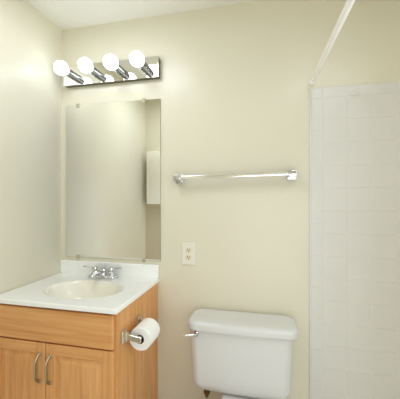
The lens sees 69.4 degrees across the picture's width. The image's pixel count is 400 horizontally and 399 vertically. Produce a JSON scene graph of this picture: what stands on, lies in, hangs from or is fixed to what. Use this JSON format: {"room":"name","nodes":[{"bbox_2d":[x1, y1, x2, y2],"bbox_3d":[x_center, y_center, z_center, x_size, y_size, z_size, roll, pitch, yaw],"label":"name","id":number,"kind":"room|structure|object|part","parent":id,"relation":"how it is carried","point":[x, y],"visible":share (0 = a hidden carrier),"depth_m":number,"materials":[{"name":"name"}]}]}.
{"room":"bathroom","nodes":[
{"label":"bathroom","id":0,"kind":"room"},
{"bbox_2d":[0,0,61,293],"bbox_3d":[-1.032,0.127,1.221,0.100,2.347,1.380,0,0,13],"label":"wall","id":1,"kind":"structure","parent":0,"point":[30,42],"depth_m":1.53,"materials":[{"name":"beige paint"}]},
{"bbox_2d":[27,0,257,29],"bbox_3d":[-0.050,-1.077,0.268,2.440,0.060,2.800,0,0,13],"label":"ceiling","id":2,"kind":"structure","parent":0,"point":[66,14],"depth_m":1.58,"materials":[{"name":"paint"}]},
{"bbox_2d":[62,0,399,398],"bbox_3d":[0.250,0.127,1.580,2.240,2.347,0.108,0,0,13],"label":"wall","id":3,"kind":"structure","parent":0,"point":[233,88],"depth_m":1.49,"materials":[{"name":"beige paint"}]},
{"bbox_2d":[53,51,159,87],"bbox_3d":[-0.540,-0.741,1.617,0.607,0.116,0.188,0,0,13],"label":"vanity light","id":4,"kind":"object","parent":3,"relation":"attached to","point":[138,67],"visible":1,"depth_m":1.64,"materials":[{"name":"grey metal"}]},
{"bbox_3d":[-0.773,-0.734,1.622,0.077,0.077,0.094,0,0,13],"label":"bulb","id":5,"kind":"part","parent":4,"relation":"part of","materials":[{"name":"white glass"}]},
{"bbox_2d":[66,69,77,79],"bbox_3d":[-0.758,-0.734,1.691,0.047,0.047,0.070,0,0,13],"label":"socket","id":6,"kind":"object","parent":4,"relation":"attached to","point":[72,74],"depth_m":1.70,"materials":[{"name":"silver metal"}]},
{"bbox_3d":[-0.625,-0.734,1.588,0.077,0.077,0.094,0,0,13],"label":"bulb","id":7,"kind":"part","parent":4,"relation":"part of","materials":[{"name":"white glass"}]},
{"bbox_2d":[89,67,100,77],"bbox_3d":[-0.609,-0.734,1.657,0.047,0.047,0.070,0,0,13],"label":"socket","id":8,"kind":"object","parent":4,"relation":"attached to","point":[95,72],"depth_m":1.67,"materials":[{"name":"silver metal"}]},
{"bbox_3d":[-0.476,-0.734,1.554,0.077,0.077,0.094,0,0,13],"label":"bulb","id":9,"kind":"part","parent":4,"relation":"part of","materials":[{"name":"white glass"}]},
{"bbox_2d":[114,64,124,75],"bbox_3d":[-0.461,-0.734,1.623,0.047,0.047,0.070,0,0,13],"label":"socket","id":10,"kind":"object","parent":4,"relation":"attached to","point":[120,70],"depth_m":1.64,"materials":[{"name":"silver metal"}]},
{"bbox_3d":[-0.328,-0.734,1.520,0.077,0.077,0.094,0,0,13],"label":"bulb","id":11,"kind":"part","parent":4,"relation":"part of","materials":[{"name":"white glass"}]},
{"bbox_2d":[139,61,149,72],"bbox_3d":[-0.312,-0.734,1.589,0.047,0.047,0.070,0,0,13],"label":"socket","id":12,"kind":"object","parent":4,"relation":"attached to","point":[145,68],"depth_m":1.61,"materials":[{"name":"silver metal"}]},
{"bbox_2d":[60,259,158,278],"bbox_3d":[-0.543,0.408,1.703,0.635,0.078,0.020,0,0,13],"label":"backsplash","id":13,"kind":"structure","parent":3,"relation":"attached to","point":[66,266],"depth_m":1.68,"materials":[{"name":"stone"}]},
{"bbox_2d":[66,98,160,261],"bbox_3d":[-0.522,-0.112,1.704,0.611,0.939,0.011,0,0,13],"label":"wall mirror","id":14,"kind":"object","parent":3,"relation":"attached to","point":[113,150],"visible":1,"depth_m":1.70,"materials":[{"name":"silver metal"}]},
{"bbox_2d":[182,242,195,264],"bbox_3d":[-0.062,0.300,1.600,0.077,0.123,0.008,0,0,13],"label":"power outlet","id":15,"kind":"object","parent":3,"relation":"attached to","point":[188,249],"visible":1,"depth_m":1.60,"materials":[{"name":"beige plastic"}]},
{"bbox_2d":[173,170,296,183],"bbox_3d":[0.171,-0.119,1.517,0.646,0.060,0.066,0,0,13],"label":"towel bar","id":16,"kind":"object","parent":3,"relation":"attached to","point":[291,174],"visible":1,"depth_m":1.49,"materials":[{"name":"silver metal"}]},
{"bbox_2d":[308,0,354,85],"bbox_3d":[0.302,-0.595,0.187,0.040,0.044,2.600,0,0,12],"label":"shower rod","id":17,"kind":"object","parent":3,"relation":"attached to","point":[348,5],"visible":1,"depth_m":1.06,"materials":[{"name":"white metal"}]},
{"bbox_3d":[-0.050,1.330,0.268,2.440,0.060,2.800,0,0,13],"label":"floor","id":18,"kind":"structure","parent":0,"visible":0},
{"bbox_2d":[0,283,157,398],"bbox_3d":[-0.602,0.883,1.463,0.625,0.834,0.513,0,0,13],"label":"vanity cabinet","id":19,"kind":"object","parent":18,"relation":"on","point":[46,353],"visible":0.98,"depth_m":1.25,"materials":[{"name":"brown wood"}]},
{"bbox_3d":[-0.808,0.899,1.291,0.287,0.552,0.020,0,0,13],"label":"door","id":20,"kind":"part","parent":19,"relation":"part of","materials":[{"name":"brown wood"}]},
{"bbox_3d":[-0.700,0.731,1.239,0.017,0.134,0.033,0,0,13],"label":"handle","id":21,"kind":"part","parent":19,"relation":"part of","materials":[{"name":"silver metal"}]},
{"bbox_3d":[-0.646,0.731,1.227,0.017,0.134,0.033,0,0,13],"label":"handle","id":22,"kind":"part","parent":19,"relation":"part of","materials":[{"name":"silver metal"}]},
{"bbox_3d":[-0.650,0.546,1.255,0.607,0.141,0.020,0,0,13],"label":"drawer","id":23,"kind":"part","parent":19,"relation":"part of","materials":[{"name":"brown wood"}]},
{"bbox_2d":[0,259,158,314],"bbox_3d":[-0.595,0.469,1.477,0.635,0.200,0.485,0,0,13],"label":"countertop sink","id":24,"kind":"object","parent":19,"relation":"in","point":[70,289],"visible":0.87,"depth_m":1.53,"materials":[{"name":"stone"}]},
{"bbox_2d":[43,280,123,298],"bbox_3d":[-0.580,0.507,1.448,0.410,0.123,0.296,0,0,13],"label":"basin","id":25,"kind":"object","parent":24,"relation":"in","point":[61,289],"depth_m":1.55,"materials":[{"name":"white ceramic"}]},
{"bbox_2d":[83,263,121,279],"bbox_3d":[-0.556,0.407,1.639,0.163,0.078,0.191,0,0,-37],"label":"faucet","id":26,"kind":"object","parent":24,"relation":"on","point":[96,273],"visible":1,"depth_m":1.62,"materials":[{"name":"silver metal"}]},
{"bbox_3d":[-0.604,0.407,1.661,0.042,0.048,0.042,0,0,13],"label":"handle","id":27,"kind":"part","parent":26,"relation":"part of","materials":[{"name":"silver metal"}]},
{"bbox_3d":[-0.564,0.409,1.604,0.040,0.044,0.132,0,0,13],"label":"spout","id":28,"kind":"part","parent":26,"relation":"part of","materials":[{"name":"silver metal"}]},
{"bbox_3d":[-0.504,0.407,1.638,0.042,0.048,0.042,0,0,13],"label":"handle","id":29,"kind":"part","parent":26,"relation":"part of","materials":[{"name":"silver metal"}]},
{"bbox_3d":[-0.509,0.899,1.222,0.319,0.552,0.020,0,0,13],"label":"door","id":30,"kind":"part","parent":19,"relation":"part of","materials":[{"name":"brown wood"}]},
{"bbox_2d":[121,315,143,343],"bbox_3d":[-0.273,0.588,1.311,0.084,0.052,0.194,0,0,13],"label":"toilet paper holder","id":31,"kind":"object","parent":19,"relation":"attached to","point":[125,335],"visible":0.64,"depth_m":1.23,"materials":[{"name":"silver metal"}]},
{"bbox_2d":[130,318,159,350],"bbox_3d":[-0.248,0.606,1.305,0.102,0.100,0.111,0,0,13],"label":"toilet paper roll","id":32,"kind":"object","parent":31,"relation":"hanging from","point":[148,328],"visible":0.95,"depth_m":1.26,"materials":[{"name":"white paper"}]},
{"bbox_2d":[183,309,297,398],"bbox_3d":[0.144,0.944,1.179,0.531,0.713,0.728,0,0,13],"label":"toilet","id":33,"kind":"object","parent":18,"relation":"on","point":[235,354],"visible":1,"depth_m":1.36,"materials":[{"name":"white ceramic"}]},
{"bbox_3d":[-0.044,0.650,1.393,0.069,0.030,0.030,0,0,13],"label":"flush lever","id":34,"kind":"part","parent":33,"relation":"part of","materials":[{"name":"silver metal"}]},
{"bbox_3d":[0.197,0.790,1.435,0.497,0.316,0.171,0,0,13],"label":"tank","id":35,"kind":"part","parent":33,"relation":"part of","materials":[{"name":"white ceramic"}]},
{"bbox_3d":[0.206,0.609,1.431,0.523,0.045,0.202,0,0,13],"label":"tank lid","id":36,"kind":"part","parent":33,"relation":"part of","materials":[{"name":"white ceramic"}]}
]}

